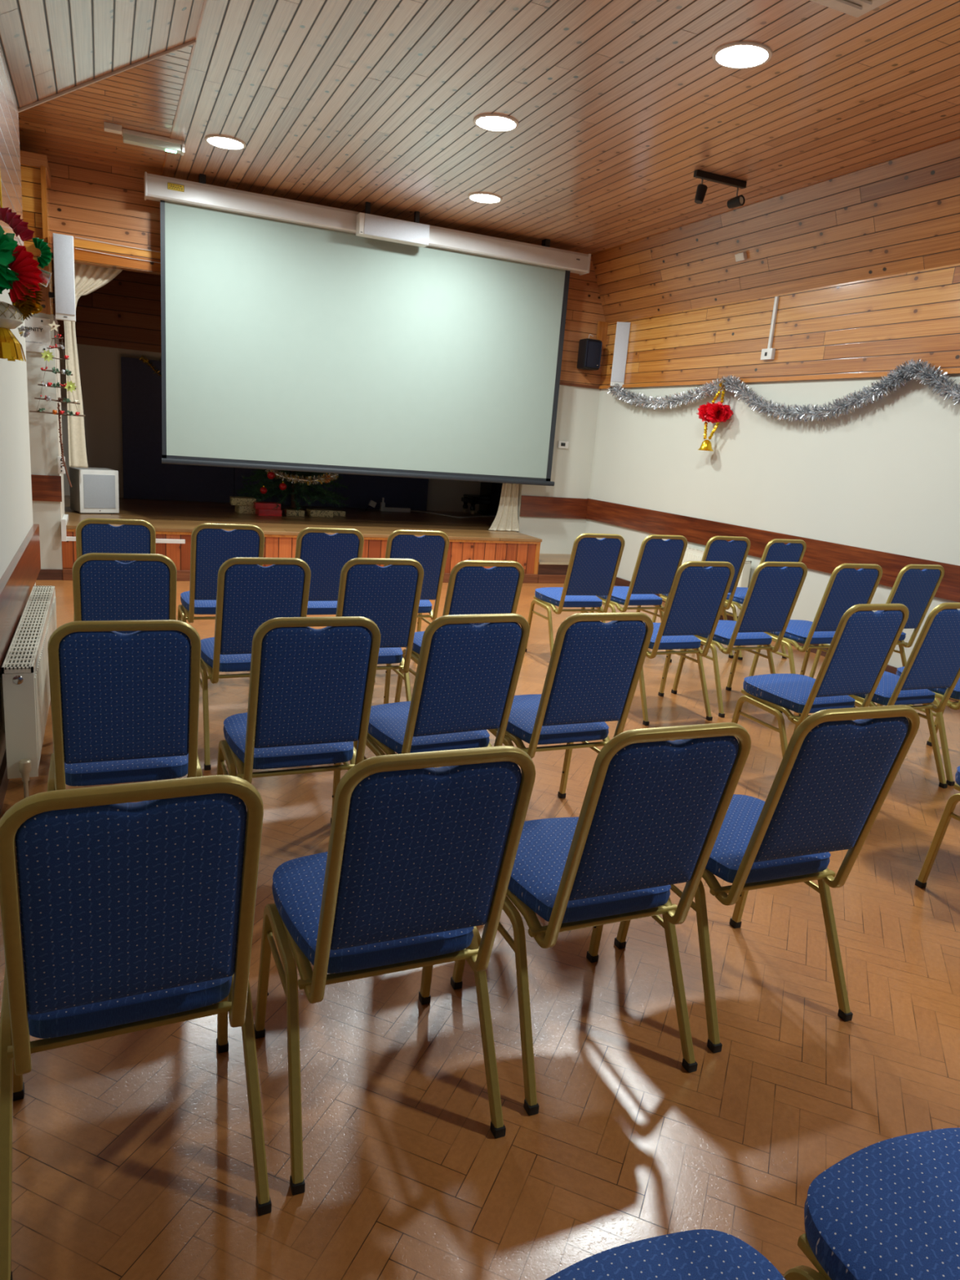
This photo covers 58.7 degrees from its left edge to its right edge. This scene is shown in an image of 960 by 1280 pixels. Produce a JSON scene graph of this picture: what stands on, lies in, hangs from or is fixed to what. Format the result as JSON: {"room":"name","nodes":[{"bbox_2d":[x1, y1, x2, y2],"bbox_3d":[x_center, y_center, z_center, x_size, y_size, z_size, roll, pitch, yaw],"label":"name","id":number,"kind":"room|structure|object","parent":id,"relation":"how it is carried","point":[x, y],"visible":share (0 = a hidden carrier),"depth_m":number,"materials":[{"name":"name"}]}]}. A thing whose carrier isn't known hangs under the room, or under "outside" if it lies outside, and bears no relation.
{"room":"community hall","nodes":[
{"label":"community hall","id":0,"kind":"room"},
{"bbox_2d":[0,268,35,767],"bbox_3d":[0.066,0.093,-1.258,0.120,3.300,13.670,-1,14,-24],"label":"wall","id":1,"kind":"structure","parent":0,"point":[15,485],"depth_m":4.00,"materials":[{"name":"beige paint"}]},
{"bbox_2d":[0,750,8,814],"bbox_3d":[0.006,1.650,-0.866,0.018,0.090,13.670,-1,14,-24],"label":"baseboard","id":2,"kind":"structure","parent":1,"relation":"attached to","point":[4,781],"depth_m":3.23,"materials":[{"name":"brown wood"}]},
{"bbox_2d":[0,45,23,245],"bbox_3d":[0.196,-0.801,-1.441,0.013,0.880,13.670,-1,14,-24],"label":"wall paneling","id":3,"kind":"structure","parent":1,"relation":"attached to","point":[10,153],"depth_m":4.02,"materials":[{"name":"brown wood"}]},
{"bbox_2d":[0,524,40,673],"bbox_3d":[0.052,1.077,-0.988,0.030,0.265,13.690,-1,14,-24],"label":"trim","id":4,"kind":"structure","parent":1,"relation":"attached to","point":[17,582],"depth_m":3.76,"materials":[{"name":"brown wood"}]},
{"bbox_2d":[0,173,52,361],"bbox_3d":[-1.579,-1.261,2.833,0.183,0.642,0.306,17,18,42],"label":"hanging decoration","id":5,"kind":"object","parent":1,"relation":"hanging from","point":[23,277],"visible":1,"depth_m":2.84,"materials":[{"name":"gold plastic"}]},
{"bbox_2d":[0,586,57,798],"bbox_3d":[-1.989,0.195,3.796,0.134,0.580,1.652,-1,14,-24],"label":"radiator","id":6,"kind":"object","parent":1,"relation":"attached to","point":[24,680],"visible":0.79,"depth_m":3.15,"materials":[{"name":"white metal"}]},
{"bbox_2d":[1,586,54,673],"bbox_3d":[-1.965,-0.083,3.759,0.100,0.020,1.600,-1,14,-24],"label":"grille","id":7,"kind":"object","parent":6,"relation":"attached to","point":[22,656],"depth_m":3.52,"materials":[{"name":"metal"}]},
{"bbox_2d":[20,164,53,314],"bbox_3d":[-4.489,-3.204,6.650,2.030,1.070,0.670,-1,14,-24],"label":"wall","id":8,"kind":"structure","parent":0,"point":[31,190],"depth_m":6.68,"materials":[{"name":"brown wood"}]},
{"bbox_2d":[19,150,51,188],"bbox_3d":[-4.430,-3.764,6.511,2.050,0.090,0.695,-1,14,-24],"label":"trim","id":9,"kind":"structure","parent":8,"relation":"on","point":[28,158],"depth_m":6.59,"materials":[{"name":"brown wood"}]},
{"bbox_2d":[40,165,50,315],"bbox_3d":[-3.432,-3.147,6.751,0.035,1.085,0.050,-1,14,-24],"label":"trim","id":10,"kind":"structure","parent":8,"relation":"attached to","point":[43,180],"depth_m":6.70,"materials":[{"name":"brown wood"}]},
{"bbox_2d":[48,233,75,321],"bbox_3d":[-3.330,-2.878,6.797,0.191,0.639,0.076,-1,14,-24],"label":"speaker","id":11,"kind":"object","parent":8,"relation":"attached to","point":[63,255],"visible":0.98,"depth_m":6.77},
{"bbox_2d":[29,320,85,487],"bbox_3d":[-3.442,-1.913,6.958,0.410,1.317,0.069,-1,14,-24],"label":"tree","id":12,"kind":"object","parent":11,"relation":"hanging from","point":[47,356],"visible":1,"depth_m":6.93,"materials":[{"name":"green plastic"}]},
{"bbox_2d":[26,312,62,568],"bbox_3d":[-4.623,-1.646,7.077,2.060,2.170,0.790,-1,14,-24],"label":"wall pier","id":13,"kind":"object","parent":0,"point":[43,431],"visible":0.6,"depth_m":7.08,"materials":[{"name":"beige paint"}]},
{"bbox_2d":[24,316,50,352],"bbox_3d":[-3.619,-2.453,6.848,0.310,0.265,0.020,-1,14,-24],"label":"wall sign","id":14,"kind":"object","parent":13,"relation":"attached to","point":[38,340],"visible":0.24,"depth_m":6.87,"materials":[{"name":"white paper"}]},
{"bbox_2d":[36,568,62,580],"bbox_3d":[-4.517,-0.541,6.967,2.120,0.092,0.018,-1,14,-24],"label":"baseboard","id":15,"kind":"object","parent":13,"relation":"attached to","point":[44,574],"visible":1,"depth_m":7.32,"materials":[{"name":"brown wood"}]},
{"bbox_2d":[54,345,64,523],"bbox_3d":[-3.665,-1.782,7.454,0.005,1.450,0.770,-1,14,-24],"label":"wall","id":16,"kind":"structure","parent":0,"point":[57,353],"depth_m":7.38,"materials":[{"name":"beige paint"}]},
{"bbox_2d":[31,474,62,502],"bbox_3d":[-4.481,-1.252,6.790,2.075,0.214,0.020,-1,14,-24],"label":"trim","id":17,"kind":"structure","parent":16,"relation":"attached to","point":[44,487],"depth_m":7.15,"materials":[{"name":"brown wood"}]},
{"bbox_2d":[0,0,204,108],"bbox_3d":[0.651,-1.473,-1.420,0.929,0.585,13.670,-1,14,-24],"label":"ceiling","id":18,"kind":"structure","parent":0,"point":[49,47],"depth_m":4.14,"materials":[{"name":"brown wood"}]},
{"bbox_2d":[51,260,480,512],"bbox_3d":[-2.161,-3.202,10.531,9.400,4.000,0.110,-1,14,-24],"label":"wall","id":19,"kind":"structure","parent":0,"point":[100,367],"depth_m":9.62,"materials":[{"name":"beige paint"}]},
{"bbox_2d":[19,149,605,554],"bbox_3d":[-2.145,-2.576,8.302,7.820,3.800,0.120,-1,14,-24],"label":"wall","id":20,"kind":"structure","parent":0,"point":[91,201],"depth_m":9.35,"materials":[{"name":"brown wood"}]},
{"bbox_2d":[63,262,122,467],"bbox_3d":[-3.546,-2.479,7.819,0.543,1.787,0.043,-1,14,-24],"label":"stage curtain","id":21,"kind":"object","parent":20,"relation":"hanging from","point":[88,278],"visible":0.59,"depth_m":7.74,"materials":[{"name":"beige fabric"}]},
{"bbox_2d":[73,239,160,273],"bbox_3d":[-1.515,-3.424,8.275,4.690,0.175,0.018,-1,14,-24],"label":"trim","id":22,"kind":"structure","parent":20,"relation":"attached to","point":[80,255],"depth_m":7.53,"materials":[{"name":"brown wood"}]},
{"bbox_2d":[160,0,207,175],"bbox_3d":[0.486,-2.091,0.086,0.012,0.005,16.770,-1,14,-24],"label":"trim","id":23,"kind":"structure","parent":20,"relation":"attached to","point":[205,1],"depth_m":5.26,"materials":[{"name":"brown wood"}]},
{"bbox_2d":[488,483,519,531],"bbox_3d":[0.339,-2.323,9.429,0.384,2.223,0.125,-1,14,-24],"label":"stage curtain","id":24,"kind":"object","parent":20,"relation":"hanging from","point":[506,518],"visible":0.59,"depth_m":9.65,"materials":[{"name":"beige fabric"}]},
{"bbox_2d":[519,495,587,519],"bbox_3d":[0.855,-1.526,9.834,0.860,0.235,0.020,-1,14,-24],"label":"trim","id":25,"kind":"structure","parent":20,"relation":"attached to","point":[531,506],"depth_m":9.82,"materials":[{"name":"brown wood"}]},
{"bbox_2d":[577,334,602,370],"bbox_3d":[1.215,-3.182,9.442,0.210,0.374,0.188,-1,14,-24],"label":"speaker","id":26,"kind":"object","parent":20,"relation":"attached to","point":[589,352],"visible":1,"depth_m":9.38},
{"bbox_2d":[584,340,602,368],"bbox_3d":[1.244,-3.137,9.378,0.180,0.280,0.030,-1,14,-24],"label":"grille","id":27,"kind":"object","parent":26,"relation":"attached to","point":[593,348],"depth_m":9.37,"materials":[{"name":"black fabric"}]},
{"bbox_2d":[595,321,608,350],"bbox_3d":[1.361,-3.393,9.533,0.125,0.295,0.030,-1,14,-24],"label":"corbel","id":28,"kind":"object","parent":20,"relation":"attached to","point":[602,330],"visible":0.76,"depth_m":9.51,"materials":[{"name":"brown wood"}]},
{"bbox_2d":[591,136,959,254],"bbox_3d":[4.500,-2.183,1.839,0.012,0.006,16.770,-1,14,-24],"label":"trim","id":29,"kind":"structure","parent":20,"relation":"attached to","point":[959,136],"depth_m":6.49,"materials":[{"name":"brown wood"}]},
{"bbox_2d":[0,580,959,1279],"bbox_3d":[-0.071,0.623,3.695,7.600,0.001,11.320,-1,14,-24],"label":"floor","id":30,"kind":"structure","parent":0,"point":[132,1154],"depth_m":1.98,"materials":[{"name":"brown wood"}]},
{"bbox_2d":[73,518,155,621],"bbox_3d":[-1.985,-0.231,4.671,0.457,0.921,0.572,-1,14,-24],"label":"banquet chair","id":31,"kind":"object","parent":30,"relation":"on","point":[92,535],"visible":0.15,"depth_m":4.35,"materials":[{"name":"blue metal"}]},
{"bbox_2d":[47,619,202,791],"bbox_3d":[-1.067,0.331,2.579,0.457,0.921,0.572,-1,14,-24],"label":"banquet chair","id":32,"kind":"object","parent":30,"relation":"on","point":[122,710],"visible":0.74,"depth_m":2.33,"materials":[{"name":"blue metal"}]},
{"bbox_2d":[72,552,177,633],"bbox_3d":[-1.508,0.049,3.638,0.457,0.921,0.572,-1,14,-24],"label":"banquet chair","id":33,"kind":"object","parent":30,"relation":"on","point":[104,588],"visible":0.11,"depth_m":3.34,"materials":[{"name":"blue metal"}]},
{"bbox_2d":[0,774,271,1279],"bbox_3d":[-0.656,0.593,1.599,0.457,0.921,0.572,-2,15,-26],"label":"banquet chair","id":34,"kind":"object","parent":30,"relation":"on","point":[131,917],"visible":1,"depth_m":1.36,"materials":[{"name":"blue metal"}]},
{"bbox_2d":[177,523,264,622],"bbox_3d":[-1.462,-0.228,4.834,0.457,0.921,0.572,-1,14,-24],"label":"banquet chair","id":35,"kind":"object","parent":30,"relation":"on","point":[211,545],"visible":0.44,"depth_m":4.55,"materials":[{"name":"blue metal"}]},
{"bbox_2d":[200,557,311,770],"bbox_3d":[-1.018,0.049,3.802,0.457,0.921,0.572,-2,15,-26],"label":"banquet chair","id":36,"kind":"object","parent":30,"relation":"on","point":[250,594],"visible":0.54,"depth_m":3.54,"materials":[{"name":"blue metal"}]},
{"bbox_2d":[217,616,380,823],"bbox_3d":[-0.604,0.316,2.800,0.457,0.921,0.572,-1,14,-24],"label":"banquet chair","id":37,"kind":"object","parent":30,"relation":"on","point":[311,690],"visible":0.8,"depth_m":2.56,"materials":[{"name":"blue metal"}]},
{"bbox_2d":[62,495,542,582],"bbox_3d":[-1.926,-1.135,9.539,8.650,0.473,2.845,-1,14,-24],"label":"stage platform","id":38,"kind":"object","parent":30,"relation":"on","point":[469,538],"visible":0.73,"depth_m":8.88,"materials":[{"name":"brown wood"}]},
{"bbox_2d":[69,466,119,513],"bbox_3d":[-3.761,-1.457,8.329,0.360,0.420,0.342,-7,17,-40],"label":"subwoofer","id":39,"kind":"object","parent":38,"relation":"on","point":[93,490],"visible":1,"depth_m":8.21,"materials":[{"name":"white plastic"}]},
{"bbox_2d":[83,474,115,508],"bbox_3d":[-3.655,-1.425,8.208,0.290,0.320,0.010,-7,17,-40],"label":"grille","id":40,"kind":"object","parent":39,"relation":"attached to","point":[99,490],"depth_m":8.20,"materials":[{"name":"grey metal"}]},
{"bbox_2d":[61,514,185,543],"bbox_3d":[-3.192,-1.001,7.664,0.996,0.185,0.522,-1,14,-24],"label":"pipe","id":41,"kind":"object","parent":38,"relation":"attached to","point":[64,519],"visible":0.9,"depth_m":7.31,"materials":[{"name":"white plastic"}]},
{"bbox_2d":[235,505,255,514],"bbox_3d":[-2.560,-1.446,9.425,0.240,0.085,0.200,-3,15,-29],"label":"gift box","id":42,"kind":"object","parent":38,"relation":"on","point":[238,508],"visible":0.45,"depth_m":9.33,"materials":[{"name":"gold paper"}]},
{"bbox_2d":[230,496,256,506],"bbox_3d":[-2.608,-1.527,9.393,0.260,0.080,0.200,-1,14,-21],"label":"gift box","id":43,"kind":"object","parent":42,"relation":"on","point":[234,500],"visible":0.84,"depth_m":9.31,"materials":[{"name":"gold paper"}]},
{"bbox_2d":[120,356,428,511],"bbox_3d":[-2.380,-2.457,10.527,3.745,1.575,0.060,-1,14,-24],"label":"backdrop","id":44,"kind":"structure","parent":38,"relation":"on","point":[145,477],"depth_m":10.09,"materials":[{"name":"black fabric"}]},
{"bbox_2d":[235,469,350,513],"bbox_3d":[-2.081,-2.253,9.748,1.372,1.579,1.318,12,15,30],"label":"tree","id":45,"kind":"object","parent":38,"relation":"on","point":[271,488],"visible":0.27,"depth_m":9.70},
{"bbox_2d":[265,469,338,484],"bbox_3d":[-1.939,-1.810,9.426,0.823,0.190,0.234,-1,14,-21],"label":"tinsel garland","id":46,"kind":"object","parent":45,"relation":"attached to","point":[295,479],"visible":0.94,"depth_m":9.37,"materials":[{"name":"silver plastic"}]},
{"bbox_2d":[306,508,333,517],"bbox_3d":[-1.814,-1.438,9.667,0.260,0.075,0.180,-2,15,-26],"label":"gift box","id":47,"kind":"object","parent":38,"relation":"on","point":[309,512],"visible":1,"depth_m":9.60,"materials":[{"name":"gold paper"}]},
{"bbox_2d":[379,497,495,517],"bbox_3d":[-0.508,-1.695,10.996,1.551,0.170,0.516,2,13,-9],"label":"lead","id":48,"kind":"object","parent":38,"relation":"on","point":[382,508],"visible":0.99,"depth_m":10.96,"materials":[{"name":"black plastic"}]},
{"bbox_2d":[461,481,502,515],"bbox_3d":[0.243,-2.193,11.552,0.880,1.000,0.390,-1,14,-24],"label":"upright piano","id":49,"kind":"object","parent":38,"relation":"on","point":[488,500],"visible":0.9,"depth_m":11.42,"materials":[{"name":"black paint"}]},
{"bbox_2d":[294,527,364,617],"bbox_3d":[-0.955,-0.231,5.018,0.457,0.921,0.572,-2,14,-24],"label":"banquet chair","id":50,"kind":"object","parent":30,"relation":"on","point":[326,555],"visible":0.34,"depth_m":4.75,"materials":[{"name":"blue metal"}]},
{"bbox_2d":[335,557,423,703],"bbox_3d":[-0.554,0.029,4.046,0.457,0.921,0.572,-1,14,-23],"label":"banquet chair","id":51,"kind":"object","parent":30,"relation":"on","point":[388,596],"visible":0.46,"depth_m":3.78,"materials":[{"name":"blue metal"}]},
{"bbox_2d":[253,746,535,1195],"bbox_3d":[-0.203,0.575,1.831,0.457,0.921,0.572,-1,14,-24],"label":"banquet chair","id":52,"kind":"object","parent":30,"relation":"on","point":[420,855],"visible":1,"depth_m":1.61,"materials":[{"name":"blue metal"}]},
{"bbox_2d":[374,529,448,681],"bbox_3d":[-0.483,-0.247,5.249,0.457,0.921,0.572,-1,14,-23],"label":"banquet chair","id":53,"kind":"object","parent":30,"relation":"on","point":[430,549],"visible":0.36,"depth_m":4.98,"materials":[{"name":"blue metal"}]},
{"bbox_2d":[353,613,529,759],"bbox_3d":[-0.156,0.302,3.011,0.457,0.921,0.572,-3,15,-28],"label":"banquet chair","id":54,"kind":"object","parent":30,"relation":"on","point":[467,675],"visible":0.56,"depth_m":2.78,"materials":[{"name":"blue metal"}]},
{"bbox_2d":[394,560,524,741],"bbox_3d":[-0.104,0.020,4.233,0.457,0.921,0.572,-2,15,-26],"label":"banquet chair","id":55,"kind":"object","parent":30,"relation":"on","point":[473,588],"visible":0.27,"depth_m":3.94,"materials":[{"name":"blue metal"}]},
{"bbox_2d":[537,553,570,583],"bbox_3d":[0.924,-0.814,9.676,0.928,0.226,0.695,-1,14,-24],"label":"step","id":56,"kind":"structure","parent":30,"relation":"on","point":[552,568],"depth_m":9.29,"materials":[{"name":"brown wood"}]},
{"bbox_2d":[488,612,653,798],"bbox_3d":[0.294,0.290,3.213,0.457,0.921,0.572,-1,14,-24],"label":"banquet chair","id":57,"kind":"object","parent":30,"relation":"on","point":[595,666],"visible":0.69,"depth_m":2.98,"materials":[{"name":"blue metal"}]},
{"bbox_2d":[525,533,624,656],"bbox_3d":[0.652,-0.307,5.886,0.457,0.921,0.572,-1,14,-22],"label":"banquet chair","id":58,"kind":"object","parent":30,"relation":"on","point":[593,565],"visible":0.8,"depth_m":5.67,"materials":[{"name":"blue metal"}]},
{"bbox_2d":[450,722,751,1115],"bbox_3d":[0.270,0.555,2.072,0.457,0.921,0.572,-1,14,-23],"label":"banquet chair","id":59,"kind":"object","parent":30,"relation":"on","point":[654,809],"visible":0.86,"depth_m":1.86,"materials":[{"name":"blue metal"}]},
{"bbox_2d":[589,534,687,662],"bbox_3d":[1.122,-0.331,6.146,0.457,0.921,0.572,-2,15,-25],"label":"banquet chair","id":60,"kind":"object","parent":30,"relation":"on","point":[658,562],"visible":0.76,"depth_m":5.92,"materials":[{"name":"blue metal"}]},
{"bbox_2d":[545,1229,786,1279],"bbox_3d":[0.270,0.845,0.835,0.457,0.921,0.572,-2,14,-25],"label":"banquet chair","id":61,"kind":"object","parent":30,"relation":"on","point":[695,1254],"visible":1,"depth_m":1.07,"materials":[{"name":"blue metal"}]},
{"bbox_2d":[639,560,734,725],"bbox_3d":[1.065,-0.034,4.857,0.457,0.921,0.572,-1,14,-24],"label":"banquet chair","id":62,"kind":"object","parent":30,"relation":"on","point":[698,594],"visible":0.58,"depth_m":4.64,"materials":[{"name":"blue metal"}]},
{"bbox_2d":[652,535,750,658],"bbox_3d":[1.654,-0.357,6.437,0.457,0.921,0.572,-1,14,-22],"label":"banquet chair","id":63,"kind":"object","parent":30,"relation":"on","point":[735,552],"visible":0.27,"depth_m":6.14,"materials":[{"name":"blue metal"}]},
{"bbox_2d":[671,561,807,717],"bbox_3d":[1.554,-0.054,5.110,0.457,0.921,0.572,-1,14,-24],"label":"banquet chair","id":64,"kind":"object","parent":30,"relation":"on","point":[773,592],"visible":0.87,"depth_m":4.91,"materials":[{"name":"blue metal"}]},
{"bbox_2d":[701,538,806,660],"bbox_3d":[2.104,-0.351,6.565,0.457,0.921,0.572,-1,14,-24],"label":"banquet chair","id":65,"kind":"object","parent":30,"relation":"on","point":[775,550],"visible":0.24,"depth_m":6.28,"materials":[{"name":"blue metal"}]},
{"bbox_2d":[613,704,919,1053],"bbox_3d":[0.753,0.537,2.316,0.457,0.921,0.572,-1,14,-22],"label":"banquet chair","id":66,"kind":"object","parent":30,"relation":"on","point":[834,776],"visible":0.81,"depth_m":2.10,"materials":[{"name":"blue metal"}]},
{"bbox_2d":[748,563,882,712],"bbox_3d":[2.080,-0.061,5.320,0.457,0.921,0.572,-1,14,-22],"label":"banquet chair","id":67,"kind":"object","parent":30,"relation":"on","point":[847,587],"visible":0.66,"depth_m":5.08,"materials":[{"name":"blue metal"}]},
{"bbox_2d":[731,603,908,756],"bbox_3d":[1.504,0.233,3.866,0.457,0.921,0.572,-2,14,-25],"label":"banquet chair","id":68,"kind":"object","parent":30,"relation":"on","point":[864,642],"visible":0.8,"depth_m":3.67,"materials":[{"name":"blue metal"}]},
{"bbox_2d":[782,1127,959,1279],"bbox_3d":[0.719,0.831,1.047,0.457,0.921,0.572,-1,14,-24],"label":"banquet chair","id":69,"kind":"object","parent":30,"relation":"on","point":[889,1209],"visible":1,"depth_m":1.17,"materials":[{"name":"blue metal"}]},
{"bbox_2d":[808,564,944,702],"bbox_3d":[2.575,-0.079,5.560,0.457,0.921,0.572,-1,14,-23],"label":"banquet chair","id":70,"kind":"object","parent":30,"relation":"on","point":[915,588],"visible":0.32,"depth_m":5.30,"materials":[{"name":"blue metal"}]},
{"bbox_2d":[847,602,959,788],"bbox_3d":[1.985,0.218,4.095,0.457,0.921,0.572,-1,14,-23],"label":"banquet chair","id":71,"kind":"object","parent":30,"relation":"on","point":[933,661],"visible":0.55,"depth_m":3.88,"materials":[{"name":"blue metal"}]},
{"bbox_2d":[896,666,959,786],"bbox_3d":[2.436,0.204,4.305,0.457,0.921,0.572,-1,14,-24],"label":"banquet chair","id":72,"kind":"object","parent":30,"relation":"on","point":[940,692],"visible":0.38,"depth_m":4.18,"materials":[{"name":"gold metal"}]},
{"bbox_2d":[915,765,959,888],"bbox_3d":[1.934,0.506,2.846,0.457,0.921,0.572,-1,14,-24],"label":"banquet chair","id":73,"kind":"object","parent":30,"relation":"on","point":[948,813],"visible":1,"depth_m":3.02,"materials":[{"name":"gold metal"}]},
{"bbox_2d":[18,0,959,253],"bbox_3d":[1.090,-2.144,0.396,7.405,0.051,16.870,-1,14,-24],"label":"ceiling","id":74,"kind":"structure","parent":0,"point":[616,105],"depth_m":5.35,"materials":[{"name":"brown wood"}]},
{"bbox_2d":[122,128,184,155],"bbox_3d":[-2.486,-3.790,6.507,0.440,0.080,0.104,-1,14,-24],"label":"emergency light","id":75,"kind":"object","parent":74,"relation":"attached to","point":[131,137],"visible":1,"depth_m":6.47,"materials":[{"name":"white plastic"}]},
{"bbox_2d":[204,134,246,150],"bbox_3d":[-1.934,-3.778,6.492,0.304,0.012,0.304,-1,14,-24],"label":"recessed light","id":76,"kind":"object","parent":74,"relation":"in","point":[224,142],"visible":1,"depth_m":6.47,"materials":[{"name":"white plastic"}]},
{"bbox_2d":[207,137,243,149],"bbox_3d":[-1.934,-3.778,6.492,0.268,0.010,0.268,-1,14,-24],"label":"diffuser","id":77,"kind":"object","parent":76,"relation":"attached to","point":[225,143],"depth_m":6.48,"materials":[{"name":"white plastic"}]},
{"bbox_2d":[143,171,591,486],"bbox_3d":[-0.954,-2.876,8.411,4.353,2.485,0.180,-1,14,-24],"label":"projection screen","id":78,"kind":"object","parent":74,"relation":"hanging from","point":[293,340],"visible":1,"depth_m":8.29,"materials":[{"name":"fabric"}]},
{"bbox_2d":[355,201,429,247],"bbox_3d":[-0.811,-3.902,8.014,0.680,0.290,0.126,-1,14,-24],"label":"light fixture","id":79,"kind":"object","parent":74,"relation":"attached to","point":[368,225],"visible":1,"depth_m":7.97,"materials":[{"name":"white plastic"}]},
{"bbox_2d":[364,213,429,244],"bbox_3d":[-0.773,-3.835,7.983,0.632,0.174,0.008,-1,14,-24],"label":"diffuser","id":80,"kind":"object","parent":79,"relation":"attached to","point":[376,226],"depth_m":7.98,"materials":[{"name":"white plastic"}]},
{"bbox_2d":[467,192,502,204],"bbox_3d":[0.043,-3.841,7.428,0.304,0.012,0.304,-1,14,-24],"label":"recessed light","id":81,"kind":"object","parent":74,"relation":"in","point":[482,197],"visible":1,"depth_m":7.40,"materials":[{"name":"white plastic"}]},
{"bbox_2d":[470,194,499,202],"bbox_3d":[0.043,-3.840,7.428,0.268,0.010,0.268,-1,14,-24],"label":"diffuser","id":82,"kind":"object","parent":81,"relation":"attached to","point":[475,197],"depth_m":7.41,"materials":[{"name":"white plastic"}]},
{"bbox_2d":[473,113,519,132],"bbox_3d":[0.107,-3.421,5.657,0.304,0.012,0.304,-1,14,-24],"label":"recessed light","id":83,"kind":"object","parent":74,"relation":"in","point":[495,122],"visible":1,"depth_m":5.63,"materials":[{"name":"white plastic"}]},
{"bbox_2d":[476,116,515,130],"bbox_3d":[0.106,-3.421,5.657,0.268,0.010,0.268,-1,14,-24],"label":"diffuser","id":84,"kind":"object","parent":83,"relation":"attached to","point":[487,123],"depth_m":5.64,"materials":[{"name":"white plastic"}]},
{"bbox_2d":[693,169,746,208],"bbox_3d":[1.788,-3.358,6.400,0.460,0.215,0.128,-1,14,-24],"label":"track spotlight","id":85,"kind":"object","parent":74,"relation":"attached to","point":[739,201],"visible":1,"depth_m":6.36,"materials":[{"name":"metal"}]},
{"bbox_2d":[711,41,772,69],"bbox_3d":[1.363,-3.038,4.446,0.304,0.012,0.304,-1,14,-24],"label":"recessed light","id":86,"kind":"object","parent":74,"relation":"in","point":[738,55],"visible":1,"depth_m":4.43,"materials":[{"name":"white plastic"}]},
{"bbox_2d":[715,45,768,67],"bbox_3d":[1.363,-3.038,4.446,0.268,0.010,0.268,-1,14,-24],"label":"diffuser","id":87,"kind":"object","parent":86,"relation":"attached to","point":[726,56],"depth_m":4.44,"materials":[{"name":"white plastic"}]},
{"bbox_2d":[808,0,890,17],"bbox_3d":[1.619,-2.818,3.642,0.490,0.035,0.490,-1,14,-24],"label":"ceiling vent","id":88,"kind":"object","parent":74,"relation":"in","point":[855,8],"visible":1,"depth_m":3.85,"materials":[{"name":"white plastic"}]},
{"bbox_2d":[585,373,959,667],"bbox_3d":[4.687,-0.752,2.374,0.120,4.000,16.890,-1,14,-24],"label":"wall","id":89,"kind":"structure","parent":0,"point":[883,475],"depth_m":6.92,"materials":[{"name":"beige paint"}]},
{"bbox_2d":[3,232,959,389],"bbox_3d":[2.107,-0.807,1.149,5.585,0.032,16.770,-1,14,-24],"label":"trim","id":90,"kind":"structure","parent":89,"relation":"attached to","point":[954,371],"depth_m":7.01,"materials":[{"name":"brown wood"}]},
{"bbox_2d":[696,381,733,451],"bbox_3d":[2.130,-2.038,7.763,0.267,0.626,0.362,-1,14,-24],"label":"hanging decoration","id":91,"kind":"object","parent":89,"relation":"hanging from","point":[717,412],"visible":1,"depth_m":7.71,"materials":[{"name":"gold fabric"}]},
{"bbox_2d":[681,546,751,616],"bbox_3d":[2.132,-0.562,7.894,0.114,0.490,0.953,-1,14,-24],"label":"radiator","id":92,"kind":"object","parent":89,"relation":"attached to","point":[691,553],"visible":0.13,"depth_m":7.57,"materials":[{"name":"beige metal"}]},
{"bbox_2d":[586,497,959,602],"bbox_3d":[4.552,0.460,2.573,0.020,0.235,16.770,-1,14,-24],"label":"trim","id":93,"kind":"structure","parent":89,"relation":"attached to","point":[819,555],"depth_m":7.36,"materials":[{"name":"brown wood"}]},
{"bbox_2d":[600,263,959,386],"bbox_3d":[4.688,-1.207,2.184,0.013,0.710,16.770,-1,14,-24],"label":"wood paneling","id":94,"kind":"structure","parent":89,"relation":"attached to","point":[881,324],"depth_m":6.79,"materials":[{"name":"brown wood"}]},
{"bbox_2d":[610,321,631,386],"bbox_3d":[1.519,-3.077,9.220,0.146,0.660,0.076,8,14,13],"label":"speaker","id":95,"kind":"object","parent":94,"relation":"attached to","point":[623,329],"visible":0.93,"depth_m":9.18},
{"bbox_2d":[760,296,779,360],"bbox_3d":[2.448,-2.616,7.171,0.042,0.505,0.130,-1,14,-24],"label":"conduit","id":96,"kind":"object","parent":94,"relation":"attached to","point":[768,353],"visible":1,"depth_m":7.17,"materials":[{"name":"white plastic"}]},
{"bbox_2d":[607,358,959,422],"bbox_3d":[2.601,-1.938,6.727,0.152,0.436,6.007,-1,14,-24],"label":"tinsel garland","id":97,"kind":"object","parent":89,"relation":"hanging from","point":[918,371],"visible":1,"depth_m":6.65,"materials":[{"name":"silver metal"}]},
{"bbox_2d":[613,577,958,701],"bbox_3d":[4.633,1.243,2.431,0.018,0.092,16.080,-1,14,-24],"label":"baseboard","id":98,"kind":"structure","parent":89,"relation":"attached to","point":[619,581],"depth_m":7.00,"materials":[{"name":"brown wood"}]},
{"bbox_2d":[591,137,959,323],"bbox_3d":[4.622,-1.866,2.007,0.345,0.740,16.820,-1,14,-24],"label":"ceiling","id":99,"kind":"structure","parent":0,"point":[901,215],"depth_m":6.67,"materials":[{"name":"brown wood"}]},
{"bbox_3d":[-2.080,-3.055,4.626,1.029,0.590,0.030,-1,14,-24],"label":"wall","id":100,"kind":"structure","parent":0,"visible":0},
{"bbox_2d":[17,40,196,112],"bbox_3d":[-2.026,-3.075,4.652,0.917,0.554,0.016,-1,14,-24],"label":"trim","id":101,"kind":"structure","parent":100,"relation":"attached to","point":[191,42],"depth_m":4.64,"materials":[{"name":"brown wood"}]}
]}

